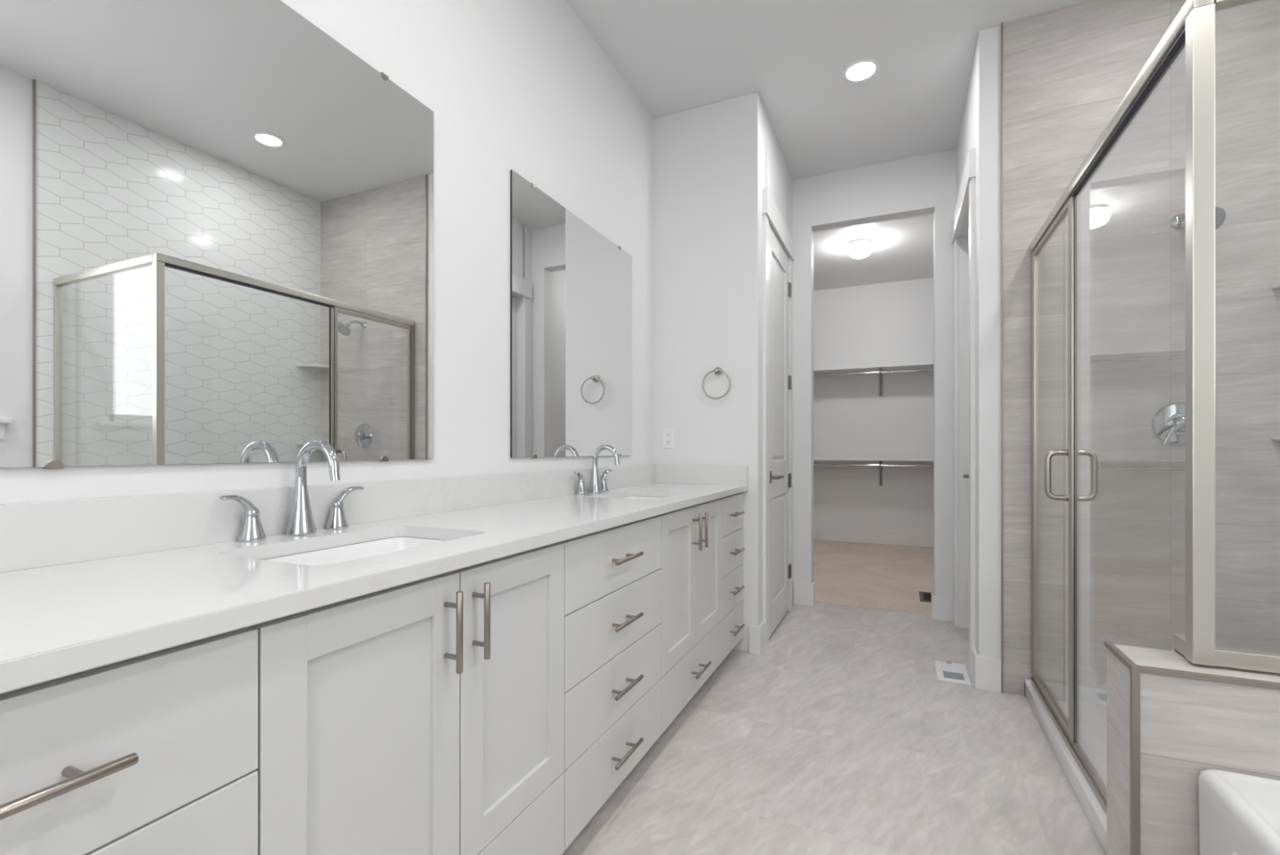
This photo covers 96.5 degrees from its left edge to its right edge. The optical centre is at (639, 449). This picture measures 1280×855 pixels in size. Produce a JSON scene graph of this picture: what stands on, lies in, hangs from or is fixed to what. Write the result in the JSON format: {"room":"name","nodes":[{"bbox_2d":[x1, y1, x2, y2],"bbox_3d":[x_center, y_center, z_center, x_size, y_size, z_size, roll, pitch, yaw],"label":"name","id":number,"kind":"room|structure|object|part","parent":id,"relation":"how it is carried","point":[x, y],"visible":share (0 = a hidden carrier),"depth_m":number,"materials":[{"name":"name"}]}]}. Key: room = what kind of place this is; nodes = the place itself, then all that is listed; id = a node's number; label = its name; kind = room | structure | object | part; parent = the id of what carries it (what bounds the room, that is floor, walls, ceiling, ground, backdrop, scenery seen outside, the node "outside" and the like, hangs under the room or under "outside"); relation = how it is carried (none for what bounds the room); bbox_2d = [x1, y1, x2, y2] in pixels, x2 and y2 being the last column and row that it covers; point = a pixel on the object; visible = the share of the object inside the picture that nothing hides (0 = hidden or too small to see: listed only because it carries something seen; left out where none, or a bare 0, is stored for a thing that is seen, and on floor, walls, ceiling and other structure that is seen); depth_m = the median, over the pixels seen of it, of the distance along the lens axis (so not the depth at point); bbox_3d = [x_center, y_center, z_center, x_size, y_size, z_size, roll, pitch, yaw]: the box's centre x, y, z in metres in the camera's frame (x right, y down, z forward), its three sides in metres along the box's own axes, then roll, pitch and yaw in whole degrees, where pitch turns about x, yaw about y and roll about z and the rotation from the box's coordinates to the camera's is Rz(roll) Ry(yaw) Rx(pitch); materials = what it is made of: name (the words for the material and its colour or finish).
{"room":"bathroom","nodes":[
{"label":"bathroom","id":0,"kind":"room"},
{"bbox_2d":[0,0,653,504],"bbox_3d":[-0.979,-0.420,1.184,0.120,3.060,4.850,0,0,24],"label":"wall","id":1,"kind":"structure","parent":0,"point":[522,86],"depth_m":2.00,"materials":[{"name":"paint"}]},
{"bbox_2d":[0,0,433,469],"bbox_3d":[-0.857,-0.508,1.292,0.012,1.082,1.046,0,0,24],"label":"wall mirror","id":2,"kind":"object","parent":1,"relation":"attached to","point":[216,216],"visible":1,"depth_m":1.17,"materials":[{"name":"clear mirror"}]},
{"bbox_2d":[0,464,656,572],"bbox_3d":[-0.557,0.142,1.942,0.020,0.107,3.119,0,0,24],"label":"backsplash","id":3,"kind":"structure","parent":1,"relation":"attached to","point":[33,535],"depth_m":1.19,"materials":[{"name":"white stone"}]},
{"bbox_2d":[510,169,631,457],"bbox_3d":[-0.262,-0.506,2.605,0.012,1.080,1.050,0,0,24],"label":"wall mirror","id":4,"kind":"object","parent":1,"relation":"attached to","point":[571,285],"visible":0.98,"depth_m":2.47,"materials":[{"name":"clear mirror"}]},
{"bbox_2d":[653,92,792,651],"bbox_3d":[0.538,-0.420,3.780,0.742,3.060,1.130,0,0,24],"label":"wall","id":5,"kind":"structure","parent":0,"point":[713,163],"depth_m":3.22,"materials":[{"name":"paint"}]},
{"bbox_2d":[662,428,674,448],"bbox_3d":[0.166,-0.065,3.324,0.070,0.114,0.008,0,0,24],"label":"wall outlet","id":6,"kind":"object","parent":5,"relation":"attached to","point":[668,433],"visible":1,"depth_m":3.32,"materials":[{"name":"white plastic"}]},
{"bbox_2d":[666,439,671,444],"bbox_3d":[0.165,-0.043,3.322,0.032,0.031,0.004,0,0,24],"label":"socket","id":7,"kind":"object","parent":6,"relation":"attached to","point":[668,441],"depth_m":3.32,"materials":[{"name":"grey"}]},
{"bbox_2d":[666,431,671,437],"bbox_3d":[0.165,-0.087,3.322,0.032,0.031,0.004,0,0,24],"label":"socket","id":8,"kind":"object","parent":6,"relation":"attached to","point":[668,433],"depth_m":3.32,"materials":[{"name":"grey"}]},
{"bbox_2d":[702,367,730,399],"bbox_3d":[0.430,-0.369,3.179,0.166,0.182,0.054,0,0,24],"label":"towel ring","id":9,"kind":"object","parent":5,"relation":"attached to","point":[717,371],"visible":1,"depth_m":3.16,"materials":[{"name":"grey metal"}]},
{"bbox_2d":[749,620,764,654],"bbox_3d":[0.648,1.034,3.158,0.061,0.152,0.121,0,0,24],"label":"baseboard","id":10,"kind":"structure","parent":5,"relation":"attached to","point":[757,633],"depth_m":3.11,"materials":[{"name":"paint"}]},
{"bbox_2d":[762,187,794,647],"bbox_3d":[0.884,-0.176,3.607,0.030,2.572,0.904,0,0,24],"label":"trim","id":11,"kind":"structure","parent":5,"relation":"attached to","point":[771,215],"depth_m":3.25,"materials":[{"name":"paint"}]},
{"bbox_2d":[768,223,791,637],"bbox_3d":[0.900,-0.110,3.619,0.098,2.410,0.725,0,0,24],"label":"door","id":12,"kind":"structure","parent":5,"relation":"in","point":[780,287],"depth_m":3.57,"materials":[{"name":"paint"}]},
{"bbox_3d":[0.810,0.160,3.377,0.062,0.070,0.131,0,0,24],"label":"handle","id":13,"kind":"part","parent":12,"relation":"part of","materials":[{"name":"silver metal"}]},
{"bbox_2d":[564,0,1089,290],"bbox_3d":[0.930,-2.010,2.708,4.100,0.120,9.200,0,0,24],"label":"ceiling","id":14,"kind":"structure","parent":0,"point":[675,56],"depth_m":2.93,"materials":[{"name":"paint"}]},
{"bbox_2d":[848,238,872,258],"bbox_3d":[2.072,-1.878,5.374,0.212,0.144,0.212,0,0,24],"label":"globe light","id":15,"kind":"object","parent":14,"relation":"attached to","point":[859,248],"visible":1,"depth_m":5.30,"materials":[{"name":"white glass"}]},
{"bbox_2d":[841,58,879,83],"bbox_3d":[1.136,-1.946,2.939,0.184,0.007,0.184,0,0,24],"label":"recessed light","id":16,"kind":"object","parent":14,"relation":"in","point":[863,69],"visible":1,"depth_m":2.93,"materials":[{"name":"white plastic"}]},
{"bbox_2d":[561,539,1106,854],"bbox_3d":[0.930,1.147,2.708,4.100,0.086,9.200,0,0,24],"label":"floor","id":17,"kind":"structure","parent":0,"point":[843,735],"depth_m":2.08,"materials":[{"name":"tile"}]},
{"bbox_2d":[0,626,257,854],"bbox_3d":[-0.827,0.668,0.640,0.565,0.884,0.483,0,0,24],"label":"base cabinet","id":18,"kind":"object","parent":17,"relation":"on","point":[155,753],"visible":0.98,"depth_m":0.64,"materials":[{"name":"paint"}]},
{"bbox_3d":[-0.587,0.329,0.533,0.040,0.012,0.180,0,0,24],"label":"handle","id":19,"kind":"part","parent":18,"relation":"part of","materials":[{"name":"silver metal"}]},
{"bbox_3d":[-0.615,0.523,0.544,0.020,0.194,0.481,0,0,24],"label":"drawer","id":20,"kind":"part","parent":18,"relation":"part of","materials":[{"name":"paint"}]},
{"bbox_2d":[248,542,564,854],"bbox_3d":[-0.570,0.668,1.208,0.565,0.884,0.762,0,0,24],"label":"base cabinet","id":21,"kind":"object","parent":17,"relation":"on","point":[425,716],"visible":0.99,"depth_m":1.03,"materials":[{"name":"paint"}]},
{"bbox_3d":[-0.437,0.528,0.939,0.020,0.580,0.379,0,0,24],"label":"door","id":22,"kind":"part","parent":21,"relation":"part of","materials":[{"name":"paint"}]},
{"bbox_2d":[0,483,747,693],"bbox_3d":[-0.309,0.210,1.830,0.566,0.030,3.119,0,0,24],"label":"countertop","id":23,"kind":"structure","parent":21,"relation":"on","point":[56,621],"depth_m":0.87,"materials":[{"name":"white stone"}]},
{"bbox_2d":[219,439,364,541],"bbox_3d":[-0.746,0.086,1.306,0.162,0.218,0.341,0,0,24],"label":"faucet","id":24,"kind":"object","parent":23,"relation":"on","point":[300,522],"visible":1,"depth_m":1.30,"materials":[{"name":"silver metal"}]},
{"bbox_3d":[-0.848,0.119,1.210,0.027,0.050,0.081,0,0,19],"label":"lever","id":25,"kind":"part","parent":24,"relation":"part of","materials":[{"name":"silver metal"}]},
{"bbox_3d":[-0.839,0.168,1.235,0.051,0.054,0.051,0,0,24],"label":"handle","id":26,"kind":"part","parent":24,"relation":"part of","materials":[{"name":"silver metal"}]},
{"bbox_3d":[-0.743,0.086,1.305,0.156,0.218,0.063,0,0,24],"label":"spout","id":27,"kind":"part","parent":24,"relation":"part of","materials":[{"name":"silver metal"}]},
{"bbox_3d":[-0.754,0.168,1.423,0.051,0.054,0.051,0,0,24],"label":"handle","id":28,"kind":"part","parent":24,"relation":"part of","materials":[{"name":"silver metal"}]},
{"bbox_3d":[-0.741,0.119,1.446,0.027,0.050,0.081,0,0,30],"label":"lever","id":29,"kind":"part","parent":24,"relation":"part of","materials":[{"name":"silver metal"}]},
{"bbox_2d":[263,536,448,564],"bbox_3d":[-0.583,0.293,1.222,0.324,0.134,0.469,0,0,24],"label":"undermount sink","id":30,"kind":"object","parent":23,"relation":"in","point":[366,548],"visible":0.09,"depth_m":1.36,"materials":[{"name":"white ceramic"}]},
{"bbox_2d":[573,444,619,493],"bbox_3d":[-0.166,0.086,2.587,0.162,0.218,0.341,0,0,24],"label":"faucet","id":31,"kind":"object","parent":23,"relation":"on","point":[596,486],"visible":1,"depth_m":2.58,"materials":[{"name":"silver metal"}]},
{"bbox_3d":[-0.268,0.119,2.490,0.027,0.050,0.081,0,0,19],"label":"lever","id":32,"kind":"part","parent":31,"relation":"part of","materials":[{"name":"silver metal"}]},
{"bbox_3d":[-0.259,0.168,2.516,0.051,0.054,0.051,0,0,24],"label":"handle","id":33,"kind":"part","parent":31,"relation":"part of","materials":[{"name":"silver metal"}]},
{"bbox_3d":[-0.163,0.086,2.586,0.156,0.218,0.063,0,0,24],"label":"spout","id":34,"kind":"part","parent":31,"relation":"part of","materials":[{"name":"silver metal"}]},
{"bbox_3d":[-0.174,0.168,2.704,0.051,0.054,0.051,0,0,24],"label":"handle","id":35,"kind":"part","parent":31,"relation":"part of","materials":[{"name":"silver metal"}]},
{"bbox_3d":[-0.161,0.119,2.727,0.027,0.050,0.081,0,0,30],"label":"lever","id":36,"kind":"part","parent":31,"relation":"part of","materials":[{"name":"silver metal"}]},
{"bbox_2d":[620,496,660,498],"bbox_3d":[-0.001,0.293,2.506,0.324,0.134,0.469,0,0,24],"label":"undermount sink","id":37,"kind":"object","parent":23,"relation":"in","point":[626,497],"visible":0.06,"depth_m":2.73,"materials":[{"name":"white ceramic"}]},
{"bbox_2d":[654,465,747,484],"bbox_3d":[0.340,0.144,3.237,0.546,0.103,0.019,0,0,24],"label":"side splash","id":38,"kind":"object","parent":23,"relation":"on","point":[686,474],"visible":1,"depth_m":3.22,"materials":[{"name":"white stone"}]},
{"bbox_3d":[-0.347,0.338,1.064,0.040,0.150,0.012,0,0,24],"label":"handle","id":39,"kind":"part","parent":21,"relation":"part of","materials":[{"name":"silver metal"}]},
{"bbox_3d":[-0.315,0.338,1.135,0.040,0.150,0.012,0,0,24],"label":"handle","id":40,"kind":"part","parent":21,"relation":"part of","materials":[{"name":"silver metal"}]},
{"bbox_3d":[-0.279,0.528,1.286,0.020,0.580,0.378,0,0,24],"label":"door","id":41,"kind":"part","parent":21,"relation":"part of","materials":[{"name":"paint"}]},
{"bbox_3d":[-0.358,0.922,1.112,0.020,0.200,0.760,0,0,24],"label":"drawer","id":42,"kind":"part","parent":21,"relation":"part of","materials":[{"name":"paint"}]},
{"bbox_2d":[557,515,661,849],"bbox_3d":[-0.278,0.668,1.853,0.565,0.884,0.652,0,0,24],"label":"base cabinet","id":43,"kind":"object","parent":17,"relation":"on","point":[612,575],"visible":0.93,"depth_m":1.67,"materials":[{"name":"paint"}]},
{"bbox_3d":[-0.066,0.331,1.757,0.020,0.185,0.650,0,0,24],"label":"drawer","id":44,"kind":"part","parent":43,"relation":"part of","materials":[{"name":"paint"}]},
{"bbox_3d":[-0.066,0.922,1.757,0.020,0.200,0.650,0,0,24],"label":"drawer","id":45,"kind":"part","parent":43,"relation":"part of","materials":[{"name":"paint"}]},
{"bbox_3d":[-0.066,0.721,1.757,0.020,0.195,0.650,0,0,24],"label":"drawer","id":46,"kind":"part","parent":43,"relation":"part of","materials":[{"name":"paint"}]},
{"bbox_3d":[-0.066,0.523,1.757,0.020,0.194,0.650,0,0,24],"label":"drawer","id":47,"kind":"part","parent":43,"relation":"part of","materials":[{"name":"paint"}]},
{"bbox_3d":[-0.043,0.918,1.734,0.040,0.012,0.180,0,0,24],"label":"handle","id":48,"kind":"part","parent":43,"relation":"part of","materials":[{"name":"silver metal"}]},
{"bbox_3d":[-0.043,0.718,1.734,0.040,0.012,0.180,0,0,24],"label":"handle","id":49,"kind":"part","parent":43,"relation":"part of","materials":[{"name":"silver metal"}]},
{"bbox_3d":[-0.043,0.520,1.734,0.040,0.012,0.180,0,0,24],"label":"handle","id":50,"kind":"part","parent":43,"relation":"part of","materials":[{"name":"silver metal"}]},
{"bbox_3d":[-0.043,0.329,1.734,0.040,0.012,0.180,0,0,24],"label":"handle","id":51,"kind":"part","parent":43,"relation":"part of","materials":[{"name":"silver metal"}]},
{"bbox_2d":[656,498,721,733],"bbox_3d":[0.014,0.668,2.497,0.565,0.884,0.759,0,0,24],"label":"base cabinet","id":52,"kind":"object","parent":17,"relation":"on","point":[691,567],"visible":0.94,"depth_m":2.34,"materials":[{"name":"paint"}]},
{"bbox_3d":[0.147,0.528,2.228,0.020,0.580,0.377,0,0,24],"label":"door","id":53,"kind":"part","parent":52,"relation":"part of","materials":[{"name":"paint"}]},
{"bbox_3d":[0.226,0.922,2.401,0.020,0.200,0.757,0,0,24],"label":"drawer","id":54,"kind":"part","parent":52,"relation":"part of","materials":[{"name":"paint"}]},
{"bbox_3d":[0.236,0.338,2.352,0.040,0.150,0.012,0,0,24],"label":"handle","id":55,"kind":"part","parent":52,"relation":"part of","materials":[{"name":"silver metal"}]},
{"bbox_3d":[0.253,0.918,2.388,0.040,0.012,0.180,0,0,24],"label":"handle","id":56,"kind":"part","parent":52,"relation":"part of","materials":[{"name":"silver metal"}]},
{"bbox_3d":[0.269,0.338,2.423,0.040,0.150,0.012,0,0,24],"label":"handle","id":57,"kind":"part","parent":52,"relation":"part of","materials":[{"name":"silver metal"}]},
{"bbox_3d":[0.304,0.528,2.574,0.020,0.580,0.377,0,0,24],"label":"door","id":58,"kind":"part","parent":52,"relation":"part of","materials":[{"name":"paint"}]},
{"bbox_2d":[718,491,744,661],"bbox_3d":[0.261,0.668,3.043,0.565,0.884,0.438,0,0,24],"label":"base cabinet","id":59,"kind":"object","parent":17,"relation":"on","point":[732,512],"depth_m":2.91,"materials":[{"name":"paint"}]},
{"bbox_3d":[0.469,0.331,2.938,0.020,0.185,0.417,0,0,24],"label":"drawer","id":60,"kind":"part","parent":59,"relation":"part of","materials":[{"name":"paint"}]},
{"bbox_3d":[0.469,0.922,2.938,0.020,0.200,0.417,0,0,24],"label":"drawer","id":61,"kind":"part","parent":59,"relation":"part of","materials":[{"name":"paint"}]},
{"bbox_3d":[0.469,0.721,2.938,0.020,0.195,0.417,0,0,24],"label":"drawer","id":62,"kind":"part","parent":59,"relation":"part of","materials":[{"name":"paint"}]},
{"bbox_3d":[0.469,0.523,2.938,0.020,0.194,0.417,0,0,24],"label":"drawer","id":63,"kind":"part","parent":59,"relation":"part of","materials":[{"name":"paint"}]},
{"bbox_3d":[0.493,0.918,2.918,0.040,0.012,0.180,0,0,24],"label":"handle","id":64,"kind":"part","parent":59,"relation":"part of","materials":[{"name":"silver metal"}]},
{"bbox_3d":[0.493,0.718,2.918,0.040,0.012,0.180,0,0,24],"label":"handle","id":65,"kind":"part","parent":59,"relation":"part of","materials":[{"name":"silver metal"}]},
{"bbox_3d":[0.493,0.520,2.918,0.040,0.012,0.180,0,0,24],"label":"handle","id":66,"kind":"part","parent":59,"relation":"part of","materials":[{"name":"silver metal"}]},
{"bbox_3d":[0.493,0.329,2.918,0.040,0.012,0.180,0,0,24],"label":"handle","id":67,"kind":"part","parent":59,"relation":"part of","materials":[{"name":"silver metal"}]},
{"bbox_3d":[0.528,0.624,3.153,0.081,0.796,0.018,0,0,24],"label":"filler strip","id":68,"kind":"part","parent":59,"relation":"part of","materials":[{"name":"white wood"}]},
{"bbox_2d":[919,591,931,602],"bbox_3d":[2.164,1.101,4.267,0.138,0.005,0.300,0,0,24],"label":"floor vent","id":69,"kind":"object","parent":17,"relation":"in","point":[924,596],"visible":0.56,"depth_m":4.28,"materials":[{"name":"brown metal"}]},
{"bbox_2d":[934,660,971,684],"bbox_3d":[1.553,1.104,2.843,0.141,0.012,0.276,0,0,24],"label":"floor vent","id":70,"kind":"object","parent":17,"relation":"in","point":[946,671],"visible":1,"depth_m":2.83,"materials":[{"name":"white metal"}]},
{"bbox_2d":[1024,677,1106,854],"bbox_3d":[1.894,1.069,1.702,1.015,0.082,1.463,0,0,24],"label":"shower tray","id":71,"kind":"object","parent":17,"relation":"on","point":[1092,700],"visible":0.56,"depth_m":2.12,"materials":[{"name":"white plastic"}]},
{"bbox_2d":[1030,0,1279,814],"bbox_3d":[1.853,0.059,1.662,1.056,1.962,1.563,0,0,24],"label":"shower door frame","id":72,"kind":"structure","parent":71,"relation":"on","point":[1193,28],"depth_m":1.15,"materials":[{"name":"grey metal"}]},
{"bbox_3d":[1.628,0.061,2.259,0.018,1.874,0.602,0,0,24],"label":"door","id":73,"kind":"part","parent":72,"relation":"part of","materials":[{"name":"grey"}]},
{"bbox_3d":[1.514,0.090,2.006,0.154,0.185,0.025,0,0,24],"label":"pull handle","id":74,"kind":"part","parent":72,"relation":"part of","materials":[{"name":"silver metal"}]},
{"bbox_3d":[1.315,0.065,1.563,0.006,1.890,0.867,0,0,24],"label":"fixed glass","id":75,"kind":"part","parent":72,"relation":"part of","materials":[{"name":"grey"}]},
{"bbox_3d":[1.150,0.412,1.198,0.026,0.032,0.068,0,0,24],"label":"half wall rail","id":76,"kind":"part","parent":72,"relation":"part of","materials":[{"name":"grey metal"}]},
{"bbox_3d":[1.128,-0.227,1.151,0.034,1.310,0.034,0,0,24],"label":"corner post","id":77,"kind":"part","parent":72,"relation":"part of","materials":[{"name":"grey metal"}]},
{"bbox_3d":[1.581,0.412,0.946,0.960,0.032,0.026,0,0,24],"label":"rail","id":78,"kind":"part","parent":72,"relation":"part of","materials":[{"name":"grey metal"}]},
{"bbox_2d":[1198,768,1279,854],"bbox_3d":[1.202,0.853,0.174,1.029,0.511,1.554,0,0,24],"label":"bathtub","id":79,"kind":"object","parent":17,"relation":"on","point":[1239,813],"visible":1,"depth_m":0.99,"materials":[{"name":"white ceramic"}]},
{"bbox_2d":[813,277,933,532],"bbox_3d":[1.705,-0.420,5.606,2.720,3.060,3.180,0,0,24],"label":"wall","id":80,"kind":"structure","parent":0,"point":[886,323],"depth_m":6.74,"materials":[{"name":"paint"}]},
{"bbox_2d":[813,525,933,546],"bbox_3d":[1.703,1.022,5.601,2.520,0.164,2.930,0,0,24],"label":"baseboard","id":81,"kind":"structure","parent":80,"relation":"attached to","point":[823,533],"depth_m":6.71,"materials":[{"name":"paint"}]},
{"bbox_2d":[813,362,933,373],"bbox_3d":[2.240,-0.935,6.787,2.518,0.020,0.324,0,0,24],"label":"closet shelf","id":82,"kind":"object","parent":80,"relation":"attached to","point":[924,365],"visible":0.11,"depth_m":6.53,"materials":[{"name":"paint"}]},
{"bbox_2d":[813,457,933,461],"bbox_3d":[2.240,0.115,6.787,2.518,0.020,0.324,0,0,24],"label":"closet shelf","id":83,"kind":"object","parent":80,"relation":"attached to","point":[815,459],"visible":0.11,"depth_m":6.46,"materials":[{"name":"paint"}]},
{"bbox_2d":[879,367,882,395],"bbox_3d":[2.760,-0.774,6.555,0.032,0.299,0.318,0,0,24],"label":"shelf bracket","id":84,"kind":"object","parent":80,"relation":"attached to","point":[880,368],"visible":0.91,"depth_m":6.63,"materials":[{"name":"silver metal"}]},
{"bbox_2d":[813,368,933,377],"bbox_3d":[2.189,-0.870,6.676,2.518,0.033,0.033,0,0,24],"label":"rod","id":85,"kind":"object","parent":84,"relation":"attached to","point":[924,369],"visible":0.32,"depth_m":6.45,"materials":[{"name":"silver metal"}]},
{"bbox_2d":[879,460,882,485],"bbox_3d":[2.760,0.276,6.555,0.032,0.299,0.318,0,0,24],"label":"shelf bracket","id":86,"kind":"object","parent":80,"relation":"attached to","point":[880,461],"visible":0.95,"depth_m":6.69,"materials":[{"name":"silver metal"}]},
{"bbox_2d":[813,463,933,467],"bbox_3d":[2.189,0.180,6.676,2.518,0.033,0.033,0,0,24],"label":"rod","id":87,"kind":"object","parent":86,"relation":"attached to","point":[815,464],"visible":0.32,"depth_m":6.46,"materials":[{"name":"silver metal"}]},
{"bbox_2d":[792,149,955,602],"bbox_3d":[1.657,-0.420,3.948,3.600,3.060,0.120,0,0,24],"label":"wall","id":88,"kind":"structure","parent":0,"point":[922,184],"depth_m":3.92,"materials":[{"name":"paint"}]},
{"bbox_2d":[793,581,953,621],"bbox_3d":[1.595,1.034,3.946,1.030,0.152,0.096,0,0,24],"label":"baseboard","id":89,"kind":"structure","parent":88,"relation":"attached to","point":[942,606],"depth_m":3.76,"materials":[{"name":"paint"}]},
{"bbox_2d":[955,25,1001,690],"bbox_3d":[1.925,-0.420,3.135,0.240,3.060,1.150,0,0,24],"label":"wall","id":90,"kind":"structure","parent":0,"point":[980,129],"depth_m":2.65,"materials":[{"name":"paint"}]},
{"bbox_2d":[951,147,975,677],"bbox_3d":[1.816,-0.176,3.223,0.030,2.572,0.994,0,0,24],"label":"trim","id":91,"kind":"structure","parent":90,"relation":"attached to","point":[966,193],"depth_m":2.81,"materials":[{"name":"paint"}]},
{"bbox_2d":[971,646,1000,692],"bbox_3d":[1.633,1.034,2.695,0.103,0.152,0.138,0,0,24],"label":"baseboard","id":92,"kind":"structure","parent":90,"relation":"attached to","point":[985,670],"depth_m":2.64,"materials":[{"name":"paint"}]},
{"bbox_2d":[1001,22,1003,692],"bbox_3d":[1.656,-0.420,2.612,0.006,3.060,0.010,0,0,24],"label":"trim","id":93,"kind":"structure","parent":90,"relation":"attached to","point":[1002,23],"depth_m":2.61,"materials":[{"name":"grey metal"}]},
{"bbox_2d":[1003,0,1279,695],"bbox_3d":[2.247,-0.420,2.426,1.228,3.060,0.145,0,0,24],"label":"wall","id":94,"kind":"structure","parent":0,"point":[1067,70],"depth_m":2.43,"materials":[{"name":"tile"}]},
{"bbox_2d":[1151,402,1185,445],"bbox_3d":[2.206,-0.105,2.313,0.180,0.180,0.094,0,0,24],"label":"shower valve","id":95,"kind":"object","parent":94,"relation":"attached to","point":[1168,423],"visible":0.71,"depth_m":2.35,"materials":[{"name":"silver metal"}]},
{"bbox_3d":[2.183,-0.080,2.316,0.117,0.122,0.080,0,0,24],"label":"lever","id":96,"kind":"part","parent":95,"relation":"part of","materials":[{"name":"silver metal"}]},
{"bbox_2d":[1169,206,1226,230],"bbox_3d":[2.205,-0.904,2.256,0.116,0.133,0.200,0,0,24],"label":"showerhead","id":97,"kind":"object","parent":94,"relation":"attached to","point":[1178,221],"visible":0.28,"depth_m":2.20,"materials":[{"name":"silver metal"}]},
{"bbox_3d":[2.208,-0.937,2.295,0.023,0.050,0.125,0,0,13],"label":"arm","id":98,"kind":"part","parent":97,"relation":"part of","materials":[{"name":"silver metal"}]},
{"bbox_2d":[1271,282,1279,288],"bbox_3d":[2.528,-0.637,2.110,0.200,0.018,0.200,0,0,24],"label":"corner shelf","id":99,"kind":"object","parent":94,"relation":"attached to","point":[1277,286],"visible":1,"depth_m":2.22,"materials":[{"name":"white ceramic"}]},
{"bbox_2d":[1271,435,1279,440],"bbox_3d":[2.528,-0.044,2.110,0.200,0.018,0.200,0,0,24],"label":"corner shelf","id":100,"kind":"object","parent":94,"relation":"attached to","point":[1274,437],"visible":1,"depth_m":2.22,"materials":[{"name":"white ceramic"}]},
{"bbox_2d":[1106,644,1279,854],"bbox_3d":[1.518,0.772,0.979,1.108,0.676,0.159,0,0,24],"label":"wall","id":101,"kind":"structure","parent":0,"point":[1188,726],"depth_m":1.11,"materials":[{"name":"tile"}]},
{"bbox_2d":[1129,663,1140,854],"bbox_3d":[0.984,0.769,1.135,0.014,0.682,0.011,0,0,24],"label":"trim","id":102,"kind":"structure","parent":101,"relation":"attached to","point":[1135,669],"depth_m":1.13,"materials":[{"name":"beige metal"}]},
{"bbox_2d":[1104,640,1279,689],"bbox_3d":[1.516,0.434,0.979,1.112,0.012,0.166,0,0,24],"label":"trim","id":103,"kind":"structure","parent":101,"relation":"attached to","point":[1109,645],"depth_m":1.09,"materials":[{"name":"beige metal"}]}
]}

